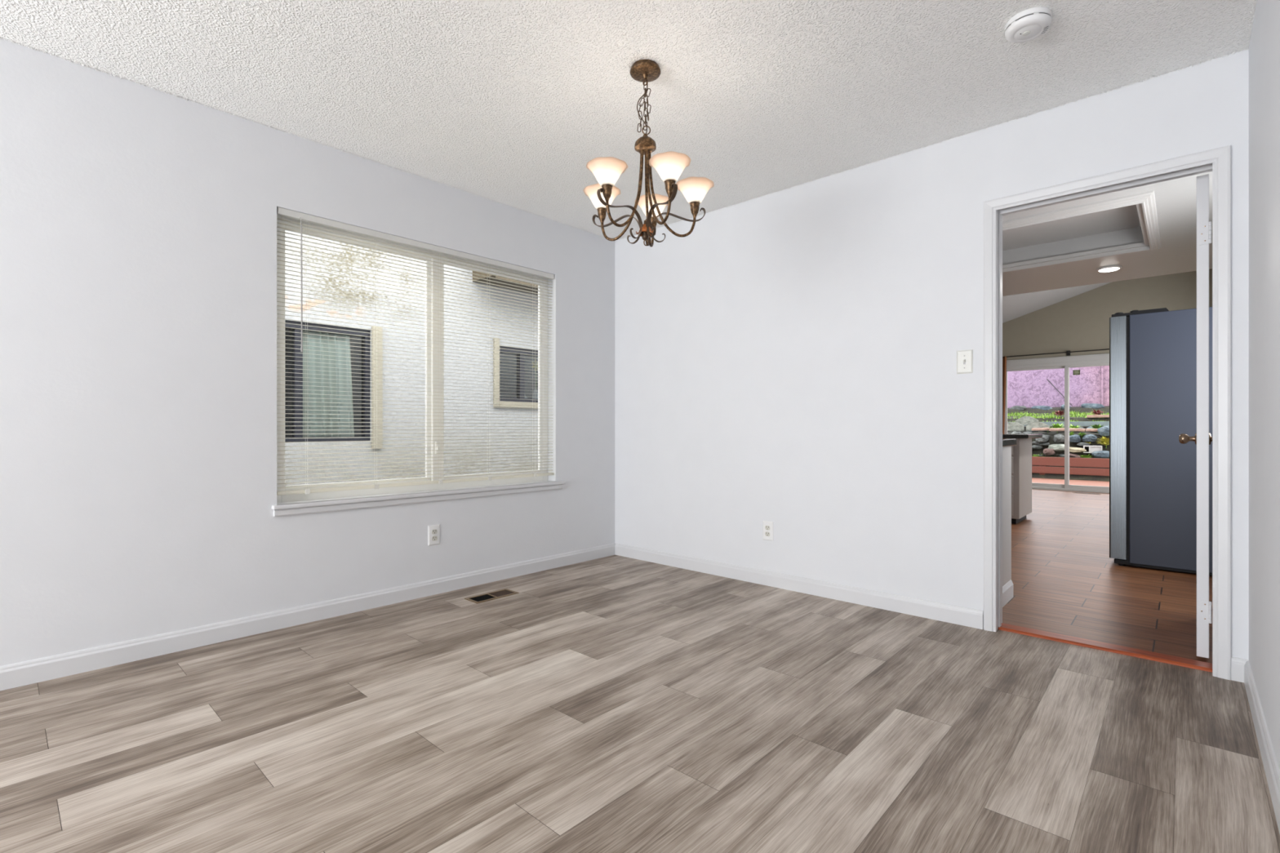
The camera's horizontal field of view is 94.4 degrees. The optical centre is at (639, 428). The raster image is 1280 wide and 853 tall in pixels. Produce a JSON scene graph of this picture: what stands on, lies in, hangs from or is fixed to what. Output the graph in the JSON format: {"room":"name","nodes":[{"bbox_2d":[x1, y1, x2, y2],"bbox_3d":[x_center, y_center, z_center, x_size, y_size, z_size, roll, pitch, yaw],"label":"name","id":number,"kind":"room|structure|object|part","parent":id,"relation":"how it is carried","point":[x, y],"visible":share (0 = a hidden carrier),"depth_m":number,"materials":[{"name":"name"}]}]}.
{"room":"empty dining room","nodes":[
{"label":"empty dining room","id":0,"kind":"room"},
{"bbox_2d":[0,38,614,666],"bbox_3d":[-1.891,-0.243,2.865,0.140,2.440,9.540,0,0,43],"label":"wall","id":1,"kind":"structure","parent":0,"point":[138,223],"depth_m":2.62,"materials":[{"name":"white paint"}]},
{"bbox_2d":[0,542,615,690],"bbox_3d":[-2.579,0.932,2.004,0.013,0.089,7.062,0,0,43],"label":"baseboard","id":2,"kind":"structure","parent":1,"relation":"attached to","point":[53,667],"depth_m":2.81,"materials":[{"name":"white paint"}]},
{"bbox_2d":[271,215,564,516],"bbox_3d":[-1.208,-0.330,3.582,0.164,1.513,1.829,0,0,43],"label":"window","id":3,"kind":"structure","parent":1,"relation":"in","point":[317,502],"depth_m":3.58,"materials":[{"name":"white plastic"}]},
{"bbox_3d":[-1.551,-0.359,3.310,0.021,1.383,0.855,0,0,43],"label":"sash","id":4,"kind":"part","parent":3,"relation":"part of","materials":[{"name":"white plastic"}]},
{"bbox_2d":[276,207,554,495],"bbox_3d":[-1.195,-0.377,3.541,0.048,1.416,1.727,0,0,43],"label":"mini blind","id":5,"kind":"object","parent":3,"relation":"attached to","point":[282,212],"visible":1,"depth_m":3.38,"materials":[{"name":"white plastic"}]},
{"bbox_3d":[-1.210,-0.370,3.536,0.028,1.375,1.431,0,0,43],"label":"ladder cord","id":6,"kind":"part","parent":5,"relation":"part of","materials":[{"name":"white fabric"}]},
{"bbox_3d":[-1.201,0.319,3.547,0.030,0.017,1.727,0,0,43],"label":"rail","id":7,"kind":"part","parent":5,"relation":"part of","materials":[{"name":"white plastic"}]},
{"bbox_3d":[-1.189,0.382,3.565,0.114,0.022,1.829,0,0,43],"label":"sill","id":8,"kind":"part","parent":3,"relation":"part of","materials":[{"name":"white paint"}]},
{"bbox_3d":[-0.974,-0.359,3.904,0.021,1.383,0.851,0,0,43],"label":"sash","id":9,"kind":"part","parent":3,"relation":"part of","materials":[{"name":"clear glass"}]},
{"bbox_2d":[427,524,439,546],"bbox_3d":[-1.213,0.627,3.494,0.009,0.118,0.074,0,0,43],"label":"wall outlet","id":10,"kind":"object","parent":1,"relation":"attached to","point":[433,531],"visible":1,"depth_m":3.49,"materials":[{"name":"white plastic"}]},
{"bbox_2d":[431,536,437,541],"bbox_3d":[-1.211,0.646,3.492,0.004,0.027,0.034,0,0,43],"label":"receptacle","id":11,"kind":"object","parent":10,"relation":"attached to","point":[433,538],"depth_m":3.49,"materials":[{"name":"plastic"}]},
{"bbox_2d":[431,528,437,534],"bbox_3d":[-1.211,0.608,3.492,0.004,0.027,0.034,0,0,43],"label":"receptacle","id":12,"kind":"object","parent":10,"relation":"attached to","point":[434,531],"depth_m":3.49,"materials":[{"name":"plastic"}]},
{"bbox_2d":[0,0,1257,241],"bbox_3d":[-0.057,-1.509,-0.311,6.864,0.108,7.065,0,0,43],"label":"ceiling","id":13,"kind":"structure","parent":0,"point":[509,103],"depth_m":2.43,"materials":[{"name":"white paint"}]},
{"bbox_2d":[582,59,714,247],"bbox_3d":[0.025,-1.101,2.420,0.547,0.724,0.531,0,0,10],"label":"chandelier","id":14,"kind":"object","parent":13,"relation":"hanging from","point":[670,165],"visible":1,"depth_m":2.38,"materials":[{"name":"brown metal"}]},
{"bbox_3d":[-0.160,-0.963,2.496,0.160,0.079,0.160,0,0,28],"label":"lamp shade","id":15,"kind":"part","parent":14,"relation":"part of","materials":[{"name":"white glass"}]},
{"bbox_3d":[-0.125,-0.963,2.257,0.160,0.079,0.160,0,0,-44],"label":"lamp shade","id":16,"kind":"part","parent":14,"relation":"part of","materials":[{"name":"white glass"}]},
{"bbox_3d":[-0.077,-0.955,2.452,0.199,0.344,0.011,0,0,28],"label":"arm","id":17,"kind":"part","parent":14,"relation":"part of","materials":[{"name":"brown metal"}]},
{"bbox_3d":[-0.058,-0.955,2.323,0.199,0.344,0.011,0,0,-44],"label":"arm","id":18,"kind":"part","parent":14,"relation":"part of","materials":[{"name":"brown metal"}]},
{"bbox_3d":[0.009,-1.306,2.402,0.044,0.235,0.004,0,0,0],"label":"lamp cord","id":19,"kind":"part","parent":14,"relation":"part of","materials":[{"name":"brown metal"}]},
{"bbox_3d":[0.017,-1.304,2.400,0.057,0.208,0.021,0,0,-4],"label":"chain","id":20,"kind":"part","parent":14,"relation":"part of","materials":[{"name":"brown metal"}]},
{"bbox_3d":[0.040,-0.955,2.510,0.011,0.344,0.199,0,0,10],"label":"arm","id":21,"kind":"part","parent":14,"relation":"part of","materials":[{"name":"brown metal"}]},
{"bbox_3d":[0.056,-0.963,2.602,0.160,0.079,0.160,0,0,10],"label":"lamp shade","id":22,"kind":"part","parent":14,"relation":"part of","materials":[{"name":"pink glass"}]},
{"bbox_3d":[0.071,-0.955,2.301,0.011,0.344,0.199,0,0,-26],"label":"arm","id":23,"kind":"part","parent":14,"relation":"part of","materials":[{"name":"brown metal"}]},
{"bbox_3d":[0.112,-0.963,2.216,0.160,0.079,0.160,0,0,-26],"label":"lamp shade","id":24,"kind":"part","parent":14,"relation":"part of","materials":[{"name":"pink glass"}]},
{"bbox_3d":[0.131,-0.955,2.416,0.199,0.344,0.011,0,0,-8],"label":"arm","id":25,"kind":"part","parent":14,"relation":"part of","materials":[{"name":"brown metal"}]},
{"bbox_3d":[0.225,-0.963,2.429,0.160,0.079,0.160,0,0,-8],"label":"lamp shade","id":26,"kind":"part","parent":14,"relation":"part of","materials":[{"name":"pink glass"}]},
{"bbox_2d":[1004,6,1052,43],"bbox_3d":[1.391,-1.439,2.124,0.143,0.048,0.143,0,0,43],"label":"smoke detector","id":27,"kind":"object","parent":13,"relation":"attached to","point":[1028,24],"visible":1,"depth_m":2.09,"materials":[{"name":"white plastic"}]},
{"bbox_2d":[0,488,1279,852],"bbox_3d":[2.695,1.027,2.685,6.858,0.100,15.200,0,0,43],"label":"floor","id":28,"kind":"structure","parent":0,"point":[614,704],"depth_m":1.93,"materials":[{"name":"laminate"}]},
{"bbox_2d":[464,588,519,603],"bbox_3d":[-0.863,0.975,3.458,0.132,0.004,0.286,0,0,43],"label":"floor vent","id":29,"kind":"object","parent":28,"relation":"in","point":[503,593],"visible":1,"depth_m":3.45,"materials":[{"name":"brown metal"}]},
{"bbox_2d":[1002,445,1013,607],"bbox_3d":[1.296,0.538,3.872,1.869,0.878,0.647,0,0,43],"label":"base cabinet","id":30,"kind":"object","parent":28,"relation":"on","point":[1007,584],"visible":0.05,"depth_m":3.37,"materials":[{"name":"grey paint"}]},
{"bbox_3d":[1.963,0.927,3.228,0.014,0.100,0.590,0,0,43],"label":"skirting","id":31,"kind":"part","parent":30,"relation":"part of","materials":[{"name":"white paint"}]},
{"bbox_2d":[1002,438,1016,446],"bbox_3d":[1.297,0.079,3.866,1.878,0.040,0.641,0,0,43],"label":"countertop","id":32,"kind":"structure","parent":30,"relation":"on","point":[1006,442],"depth_m":3.33,"materials":[{"name":"black stone"}]},
{"bbox_2d":[1011,438,1031,524],"bbox_3d":[3.589,0.538,6.665,1.268,0.878,0.728,0,0,43],"label":"base cabinet","id":33,"kind":"object","parent":28,"relation":"on","point":[1021,453],"visible":0.11,"depth_m":6.09,"materials":[{"name":"grey paint"}]},
{"bbox_3d":[3.625,0.372,6.188,0.470,0.170,0.022,0,0,43],"label":"drawer","id":34,"kind":"part","parent":33,"relation":"part of","materials":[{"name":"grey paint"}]},
{"bbox_3d":[3.625,0.567,6.188,0.470,0.180,0.022,0,0,43],"label":"drawer","id":35,"kind":"part","parent":33,"relation":"part of","materials":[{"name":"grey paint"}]},
{"bbox_3d":[3.625,0.782,6.188,0.470,0.210,0.022,0,0,43],"label":"drawer","id":36,"kind":"part","parent":33,"relation":"part of","materials":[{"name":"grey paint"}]},
{"bbox_2d":[1002,434,1042,438],"bbox_3d":[3.659,0.079,6.680,1.350,0.040,0.810,0,0,43],"label":"countertop","id":37,"kind":"structure","parent":33,"relation":"on","point":[1004,436],"depth_m":6.03,"materials":[{"name":"black stone"}]},
{"bbox_2d":[1072,492,1101,494],"bbox_3d":[6.728,0.974,8.919,0.340,0.006,0.100,0,0,43],"label":"floor vent","id":38,"kind":"object","parent":28,"relation":"in","point":[1073,492],"visible":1,"depth_m":8.89,"materials":[{"name":"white metal"}]},
{"bbox_2d":[997,622,1212,672],"bbox_3d":[2.058,0.971,2.668,0.765,0.012,0.114,0,0,43],"label":"threshold","id":39,"kind":"object","parent":28,"relation":"on","point":[1184,662],"visible":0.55,"depth_m":2.61,"materials":[{"name":"brown wood"}]},
{"bbox_2d":[1109,306,1212,575],"bbox_3d":[3.962,0.071,4.310,0.797,1.812,0.910,0,0,43],"label":"refrigerator","id":40,"kind":"object","parent":28,"relation":"on","point":[1153,353],"visible":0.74,"depth_m":4.08,"materials":[{"name":"metal"}]},
{"bbox_3d":[3.549,0.064,4.380,0.094,1.722,0.453,0,0,43],"label":"fridge door","id":41,"kind":"part","parent":40,"relation":"part of","materials":[{"name":"silver metal"}]},
{"bbox_2d":[614,48,1248,659],"bbox_3d":[1.230,-0.243,3.393,3.743,2.440,0.138,0,0,43],"label":"wall","id":42,"kind":"structure","parent":0,"point":[788,360],"depth_m":3.31,"materials":[{"name":"white paint"}]},
{"bbox_2d":[762,520,773,541],"bbox_3d":[0.796,0.637,3.692,0.074,0.118,0.009,0,0,43],"label":"wall outlet","id":43,"kind":"object","parent":42,"relation":"attached to","point":[767,526],"visible":1,"depth_m":3.69,"materials":[{"name":"white plastic"}]},
{"bbox_2d":[764,531,769,536],"bbox_3d":[0.794,0.656,3.691,0.034,0.027,0.004,0,0,43],"label":"receptacle","id":44,"kind":"object","parent":43,"relation":"attached to","point":[766,533],"depth_m":3.69,"materials":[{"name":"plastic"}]},
{"bbox_2d":[614,542,1248,682],"bbox_3d":[1.074,0.932,3.434,3.430,0.089,0.013,0,0,43],"label":"baseboard","id":45,"kind":"structure","parent":42,"relation":"attached to","point":[965,616],"depth_m":3.41,"materials":[{"name":"white paint"}]},
{"bbox_2d":[956,349,973,373],"bbox_3d":[1.609,-0.332,2.939,0.072,0.116,0.018,0,0,43],"label":"light switch","id":46,"kind":"object","parent":42,"relation":"attached to","point":[964,357],"visible":1,"depth_m":2.94,"materials":[{"name":"beige plastic"}]},
{"bbox_2d":[983,145,1231,679],"bbox_3d":[2.041,-0.073,2.649,0.865,2.100,0.170,0,0,43],"label":"door frame","id":47,"kind":"structure","parent":42,"relation":"attached to","point":[1220,157],"depth_m":2.46,"materials":[{"name":"white paint"}]},
{"bbox_2d":[1178,173,1212,658],"bbox_3d":[2.606,-0.052,2.744,0.180,2.014,0.761,0,0,44],"label":"door","id":48,"kind":"structure","parent":42,"relation":"in","point":[1202,438],"depth_m":2.47,"materials":[{"name":"white paint"}]},
{"bbox_3d":[2.788,0.051,3.013,0.071,0.062,0.062,0,0,44],"label":"knob","id":49,"kind":"part","parent":48,"relation":"part of","materials":[{"name":"brown metal"}]},
{"bbox_3d":[2.867,0.051,2.938,0.071,0.062,0.062,0,0,44],"label":"knob","id":50,"kind":"part","parent":48,"relation":"part of","materials":[{"name":"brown metal"}]},
{"bbox_2d":[1002,171,1212,323],"bbox_3d":[3.975,-2.075,6.397,3.721,1.257,8.000,0,0,43],"label":"ceiling","id":51,"kind":"structure","parent":0,"point":[1175,199],"depth_m":5.02,"materials":[{"name":"grey paint"}]},
{"bbox_2d":[1002,190,1161,273],"bbox_3d":[2.916,-1.461,4.908,2.073,0.064,1.565,0,0,43],"label":"trim","id":52,"kind":"structure","parent":51,"relation":"attached to","point":[1145,202],"depth_m":4.18,"materials":[{"name":"paint"}]},
{"bbox_2d":[1096,265,1122,271],"bbox_3d":[4.269,-1.450,5.393,0.188,0.026,0.188,0,0,43],"label":"recessed light","id":53,"kind":"object","parent":51,"relation":"in","point":[1112,268],"visible":1,"depth_m":5.35,"materials":[{"name":"white glass"}]},
{"bbox_2d":[1002,268,1212,359],"bbox_3d":[6.715,-0.923,9.379,3.721,3.800,0.100,0,0,43],"label":"wall","id":54,"kind":"structure","parent":0,"point":[1079,322],"depth_m":9.11,"materials":[{"name":"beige paint"}]},
{"bbox_2d":[1002,348,1109,357],"bbox_3d":[6.686,-1.185,9.272,3.100,0.075,0.097,0,0,43],"label":"curtain rod","id":55,"kind":"object","parent":54,"relation":"attached to","point":[1068,353],"visible":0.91,"depth_m":9.29,"materials":[{"name":"black metal"}]},
{"bbox_2d":[1002,355,1006,434],"bbox_3d":[5.738,-0.141,10.101,0.884,2.137,0.066,0,0,43],"label":"curtain","id":56,"kind":"object","parent":55,"relation":"hanging from","point":[1004,359],"visible":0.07,"depth_m":9.82,"materials":[{"name":"brown fabric"}]},
{"bbox_2d":[1004,353,1109,493],"bbox_3d":[6.753,-0.081,9.330,1.960,2.115,0.122,0,0,43],"label":"door","id":57,"kind":"structure","parent":54,"relation":"in","point":[1066,362],"depth_m":9.33,"materials":[{"name":"white metal"}]},
{"bbox_3d":[6.441,-0.030,9.646,0.894,1.955,0.032,0,0,43],"label":"panel","id":58,"kind":"part","parent":57,"relation":"part of","materials":[{"name":"clear glass"}]},
{"bbox_3d":[6.719,-1.091,9.293,1.960,0.095,0.022,0,0,43],"label":"head casing","id":59,"kind":"part","parent":57,"relation":"part of","materials":[{"name":"white metal"}]},
{"bbox_3d":[7.051,-0.030,9.036,0.942,1.955,0.032,0,0,43],"label":"panel","id":60,"kind":"part","parent":57,"relation":"part of","materials":[{"name":"clear glass"}]},
{"bbox_2d":[1248,0,1279,770],"bbox_3d":[1.518,-0.243,1.295,0.120,2.440,2.562,0,0,43],"label":"wall","id":61,"kind":"structure","parent":0,"point":[1264,41],"depth_m":1.84,"materials":[{"name":"white paint"}]},
{"bbox_2d":[1244,660,1279,834],"bbox_3d":[1.465,0.932,1.335,0.013,0.089,2.549,0,0,43],"label":"baseboard","id":62,"kind":"structure","parent":61,"relation":"attached to","point":[1272,771],"depth_m":1.73,"materials":[{"name":"white paint"}]},
{"label":"outside","id":63,"kind":"structure","parent":0,"visible":0},
{"bbox_2d":[1031,477,1109,486],"bbox_3d":[8.080,1.097,10.272,12.000,0.160,3.062,0,0,43],"label":"deck","id":64,"kind":"object","parent":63,"point":[1082,482],"visible":0.01,"depth_m":11.30,"materials":[{"name":"wood"}]},
{"bbox_2d":[1031,456,1109,475],"bbox_3d":[8.380,0.797,12.077,10.000,0.440,0.125,0,0,43],"label":"rail","id":65,"kind":"object","parent":64,"relation":"on","point":[1042,469],"visible":0.23,"depth_m":11.78,"materials":[{"name":"red wood"}]},
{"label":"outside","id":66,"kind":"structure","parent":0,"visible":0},
{"bbox_2d":[1007,405,1109,481],"bbox_3d":[10.156,0.367,12.532,14.000,1.820,3.200,0,0,43],"label":"garden bed","id":67,"kind":"object","parent":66,"point":[1034,451],"depth_m":12.54,"materials":[{"name":"soil"}]},
{"bbox_2d":[1007,422,1024,431],"bbox_3d":[8.243,-0.051,13.095,0.420,0.195,0.060,0,0,43],"label":"edging stone","id":68,"kind":"object","parent":67,"relation":"on","point":[1011,426],"visible":0.74,"depth_m":13.04,"materials":[{"name":"stone"}]},
{"bbox_2d":[1011,431,1022,434],"bbox_3d":[8.177,0.127,12.887,0.228,0.147,0.202,0,0,33],"label":"rock","id":69,"kind":"object","parent":67,"relation":"on","point":[1014,432],"visible":0.42,"depth_m":12.83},
{"bbox_2d":[1009,405,1026,410],"bbox_3d":[9.511,-0.513,14.932,0.162,0.147,0.468,0,0,-22],"label":"rock","id":70,"kind":"object","parent":67,"relation":"on","point":[1015,407],"visible":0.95,"depth_m":14.82,"materials":[{"name":"grey stone"}]},
{"bbox_2d":[1015,416,1038,425],"bbox_3d":[8.574,-0.180,13.130,0.420,0.195,0.060,0,0,43],"label":"rock","id":71,"kind":"object","parent":67,"relation":"on","point":[1024,420],"visible":0.89,"depth_m":13.11,"materials":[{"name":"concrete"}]},
{"bbox_2d":[1022,431,1034,434],"bbox_3d":[8.337,0.129,12.730,0.233,0.137,0.216,0,0,34],"label":"rock","id":72,"kind":"object","parent":67,"relation":"on","point":[1024,433],"visible":0.48,"depth_m":12.67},
{"bbox_2d":[1031,427,1048,431],"bbox_3d":[8.539,0.012,12.634,0.301,0.067,0.161,0,0,42],"label":"paver","id":73,"kind":"object","parent":72,"relation":"on","point":[1033,428],"visible":0.92,"depth_m":12.58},
{"bbox_2d":[1031,444,1042,448],"bbox_3d":[8.350,0.384,12.498,0.225,0.097,0.200,0,0,-7],"label":"rock","id":74,"kind":"object","parent":67,"relation":"on","point":[1033,446],"visible":0.94,"depth_m":12.43,"materials":[{"name":"grey stone"}]},
{"bbox_2d":[1038,442,1049,445],"bbox_3d":[8.474,0.322,12.440,0.201,0.079,0.213,0,0,7],"label":"rock","id":75,"kind":"object","parent":74,"relation":"on","point":[1042,443],"visible":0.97,"depth_m":12.38,"materials":[{"name":"grey stone"}]},
{"bbox_3d":[8.385,0.302,12.525,0.165,0.070,0.205,14,6,34],"label":"rock","id":76,"kind":"object","parent":74,"relation":"on","visible":0},
{"bbox_2d":[1035,434,1049,442],"bbox_3d":[8.500,0.209,12.488,0.420,0.180,0.215,0,0,-40],"label":"rock","id":77,"kind":"object","parent":76,"relation":"on","point":[1045,437],"visible":0.8,"depth_m":12.37,"materials":[{"name":"grey stone"}]},
{"bbox_2d":[1026,422,1049,431],"bbox_3d":[8.582,-0.051,12.784,0.420,0.195,0.060,0,0,43],"label":"edging stone","id":78,"kind":"object","parent":67,"relation":"on","point":[1035,424],"visible":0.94,"depth_m":12.77,"materials":[{"name":"stone"}]},
{"bbox_2d":[1031,405,1053,410],"bbox_3d":[9.880,-0.499,14.579,0.159,0.135,0.483,0,0,-33],"label":"rock","id":79,"kind":"object","parent":67,"relation":"on","point":[1042,407],"visible":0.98,"depth_m":14.51,"materials":[{"name":"grey stone"}]},
{"bbox_2d":[1043,448,1054,455],"bbox_3d":[8.477,0.482,12.288,0.251,0.146,0.209,0,0,-37],"label":"rock","id":80,"kind":"object","parent":67,"relation":"on","point":[1048,451],"visible":1,"depth_m":12.21,"materials":[{"name":"stone"}]},
{"bbox_2d":[1048,444,1064,451],"bbox_3d":[8.636,0.392,12.248,0.201,0.165,0.395,0,0,-29],"label":"rock","id":81,"kind":"object","parent":67,"relation":"on","point":[1057,447],"visible":0.73,"depth_m":12.18,"materials":[{"name":"white stone"}]},
{"bbox_2d":[1053,433,1064,443],"bbox_3d":[8.698,0.205,12.287,0.204,0.208,0.380,0,0,32],"label":"rock","id":82,"kind":"object","parent":81,"relation":"on","point":[1058,438],"visible":0.88,"depth_m":12.17,"materials":[{"name":"grey stone"}]},
{"bbox_2d":[1049,422,1063,433],"bbox_3d":[8.925,-0.014,12.658,0.344,0.222,0.316,0,0,43],"label":"leafy plant","id":83,"kind":"object","parent":67,"relation":"on","point":[1057,425],"visible":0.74,"depth_m":12.62,"materials":[{"name":"green plant"}]},
{"bbox_2d":[1048,427,1064,431],"bbox_3d":[8.767,0.018,12.424,0.301,0.065,0.161,0,0,43],"label":"paver","id":84,"kind":"object","parent":67,"relation":"on","point":[1060,428],"visible":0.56,"depth_m":12.38,"materials":[{"name":"beige stone"}]},
{"bbox_2d":[1007,365,1109,408],"bbox_3d":[11.270,-0.733,13.743,16.000,1.820,0.250,0,0,43],"label":"wall","id":85,"kind":"structure","parent":67,"relation":"on","point":[1028,388],"depth_m":14.56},
{"bbox_2d":[1101,365,1103,405],"bbox_3d":[10.855,-1.073,13.914,0.041,1.100,0.041,0,0,-25],"label":"drain pipe","id":86,"kind":"object","parent":85,"relation":"attached to","point":[1102,366],"visible":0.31,"depth_m":13.89,"materials":[{"name":"pink metal"}]},
{"bbox_2d":[1007,410,1109,422],"bbox_3d":[10.059,-0.253,13.162,5.464,0.389,1.503,0,0,43],"label":"grass","id":87,"kind":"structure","parent":67,"relation":"on","point":[1017,413],"depth_m":13.88,"materials":[{"name":"green plant"}]},
{"bbox_2d":[1051,410,1064,415],"bbox_3d":[9.669,-0.339,13.663,0.321,0.192,0.289,0,0,43],"label":"leafy plant","id":88,"kind":"object","parent":87,"relation":"on","point":[1057,413],"visible":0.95,"depth_m":13.62,"materials":[{"name":"red plant"}]},
{"bbox_2d":[1093,409,1105,414],"bbox_3d":[10.176,-0.338,13.201,0.300,0.190,0.259,0,0,1],"label":"leafy plant","id":89,"kind":"object","parent":87,"relation":"on","point":[1096,412],"visible":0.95,"depth_m":13.15,"materials":[{"name":"red plant"}]},
{"bbox_2d":[1007,421,1109,426],"bbox_3d":[9.665,-0.103,12.441,4.600,0.100,0.040,0,0,43],"label":"board","id":90,"kind":"object","parent":67,"relation":"on","point":[1073,423],"visible":0.06,"depth_m":12.62,"materials":[{"name":"grey wood"}]},
{"bbox_2d":[1047,379,1072,406],"bbox_3d":[10.234,-0.883,14.449,0.016,0.690,0.540,0,0,-38],"label":"leaning pole","id":91,"kind":"object","parent":67,"relation":"on","point":[1047,380],"visible":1,"depth_m":14.48,"materials":[{"name":"black metal"}]},
{"bbox_2d":[1069,423,1079,428],"bbox_3d":[9.134,-0.005,12.475,0.271,0.205,0.307,0,0,19],"label":"leafy plant","id":92,"kind":"object","parent":67,"relation":"on","point":[1071,426],"visible":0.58,"depth_m":12.44,"materials":[{"name":"green plant"}]},
{"bbox_2d":[1069,434,1080,442],"bbox_3d":[8.890,0.200,12.120,0.259,0.162,0.201,0,0,-36],"label":"rock","id":93,"kind":"object","parent":67,"relation":"on","point":[1073,438],"visible":0.85,"depth_m":12.04,"materials":[{"name":"stone"}]},
{"bbox_2d":[1069,453,1080,457],"bbox_3d":[8.773,0.553,11.978,0.204,0.101,0.279,0,0,-22],"label":"rock","id":94,"kind":"object","parent":67,"relation":"on","point":[1073,455],"visible":0.72,"depth_m":11.89,"materials":[{"name":"brown stone"}]},
{"bbox_2d":[1069,428,1085,431],"bbox_3d":[8.995,0.024,12.214,0.301,0.070,0.161,0,0,42],"label":"paver","id":95,"kind":"object","parent":67,"relation":"on","point":[1070,429],"visible":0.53,"depth_m":12.13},
{"bbox_2d":[1069,446,1086,452],"bbox_3d":[8.813,0.427,11.990,0.209,0.109,0.405,0,0,-31],"label":"rock","id":96,"kind":"object","parent":67,"relation":"on","point":[1071,449],"visible":0.8,"depth_m":11.91,"materials":[{"name":"beige stone"}]},
{"bbox_2d":[1078,432,1086,438],"bbox_3d":[9.005,0.133,12.087,0.160,0.128,0.137,0,0,9],"label":"leafy plant","id":97,"kind":"object","parent":67,"relation":"on","point":[1082,434],"visible":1,"depth_m":12.08,"materials":[{"name":"green plant"}]},
{"bbox_2d":[1080,453,1092,457],"bbox_3d":[8.907,0.589,11.856,0.304,0.196,0.294,0,0,43],"label":"leafy plant","id":98,"kind":"object","parent":67,"relation":"on","point":[1082,455],"visible":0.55,"depth_m":11.79,"materials":[{"name":"green plant"}]},
{"bbox_2d":[1083,445,1102,453],"bbox_3d":[9.053,0.412,11.848,0.300,0.150,0.120,0,0,37],"label":"concrete block","id":99,"kind":"object","parent":67,"relation":"on","point":[1091,448],"visible":0.87,"depth_m":11.81,"materials":[{"name":"white concrete"}]},
{"bbox_2d":[1076,442,1090,445],"bbox_3d":[8.979,0.312,11.982,0.213,0.080,0.217,0,0,-31],"label":"rock","id":100,"kind":"object","parent":99,"relation":"on","point":[1078,443],"visible":0.99,"depth_m":11.92,"materials":[{"name":"grey stone"}]},
{"bbox_2d":[1081,434,1097,442],"bbox_3d":[9.066,0.194,11.955,0.218,0.173,0.307,0,0,23],"label":"rock","id":101,"kind":"object","parent":100,"relation":"on","point":[1088,437],"visible":1,"depth_m":11.85,"materials":[{"name":"stone"}]},
{"bbox_2d":[1080,403,1105,408],"bbox_3d":[10.621,-0.526,13.905,0.160,0.142,0.481,0,0,-38],"label":"rock","id":102,"kind":"object","parent":67,"relation":"on","point":[1084,405],"visible":1,"depth_m":13.86,"materials":[{"name":"stone"}]},
{"bbox_2d":[1086,414,1109,417],"bbox_3d":[10.119,-0.273,13.083,0.400,0.060,0.120,0,0,43],"label":"brick","id":103,"kind":"object","parent":67,"relation":"on","point":[1087,415],"visible":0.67,"depth_m":13.04,"materials":[{"name":"beige brick"}]},
{"bbox_2d":[1089,423,1106,432],"bbox_3d":[9.458,-0.001,12.241,0.330,0.196,0.287,0,0,43],"label":"leafy plant","id":104,"kind":"object","parent":67,"relation":"on","point":[1095,426],"visible":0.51,"depth_m":12.21,"materials":[{"name":"green plant"}]},
{"bbox_2d":[1091,450,1109,458],"bbox_3d":[9.108,0.517,11.689,0.205,0.175,0.316,0,0,-44],"label":"rock","id":105,"kind":"object","parent":67,"relation":"on","point":[1101,454],"visible":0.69,"depth_m":11.62,"materials":[{"name":"grey stone"}]},
{"bbox_2d":[1097,435,1109,448],"bbox_3d":[9.242,0.256,11.741,0.361,0.262,0.378,0,0,-17],"label":"shrub","id":106,"kind":"object","parent":67,"relation":"on","point":[1104,441],"visible":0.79,"depth_m":11.72,"materials":[{"name":"yellow plant"}]},
{"bbox_2d":[1097,425,1109,435],"bbox_3d":[9.309,0.046,11.820,0.245,0.211,0.219,0,0,0],"label":"rock","id":107,"kind":"object","parent":67,"relation":"on","point":[1103,431],"visible":0.71,"depth_m":11.76,"materials":[{"name":"grey stone"}]},
{"bbox_2d":[1085,428,1097,431],"bbox_3d":[9.223,0.030,12.004,0.301,0.067,0.161,0,0,40],"label":"paver","id":108,"kind":"object","parent":107,"relation":"on","point":[1086,429],"visible":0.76,"depth_m":11.99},
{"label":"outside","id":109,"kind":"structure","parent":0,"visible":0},
{"bbox_2d":[284,230,537,485],"bbox_3d":[-3.268,-0.923,5.718,3.450,4.000,20.000,0,0,43],"label":"neighbor house","id":110,"kind":"structure","parent":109,"point":[300,414],"depth_m":5.13,"materials":[{"name":"brick"}]},
{"bbox_2d":[302,330,354,437],"bbox_3d":[-2.528,-0.348,4.794,0.052,1.050,0.440,0,0,43],"label":"drape","id":111,"kind":"object","parent":110,"relation":"hanging from","point":[313,424],"depth_m":4.79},
{"bbox_3d":[-2.206,-0.343,4.971,0.025,1.020,0.085,0,0,43],"label":"window trim","id":112,"kind":"part","parent":110,"relation":"part of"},
{"bbox_3d":[-1.413,-0.553,5.834,0.025,0.680,0.060,0,0,43],"label":"window trim","id":113,"kind":"part","parent":110,"relation":"part of","materials":[{"name":"beige wood"}]},
{"bbox_3d":[-1.005,-0.243,6.274,0.030,0.060,1.140,0,0,43],"label":"window trim","id":114,"kind":"part","parent":110,"relation":"part of","materials":[{"name":"beige wood"}]},
{"bbox_2d":[531,359,537,399],"bbox_3d":[-1.125,-0.525,6.402,0.070,0.463,0.143,0,0,43],"label":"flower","id":115,"kind":"object","parent":110,"relation":"in","point":[535,390],"visible":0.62,"depth_m":6.38,"materials":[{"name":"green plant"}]}
]}

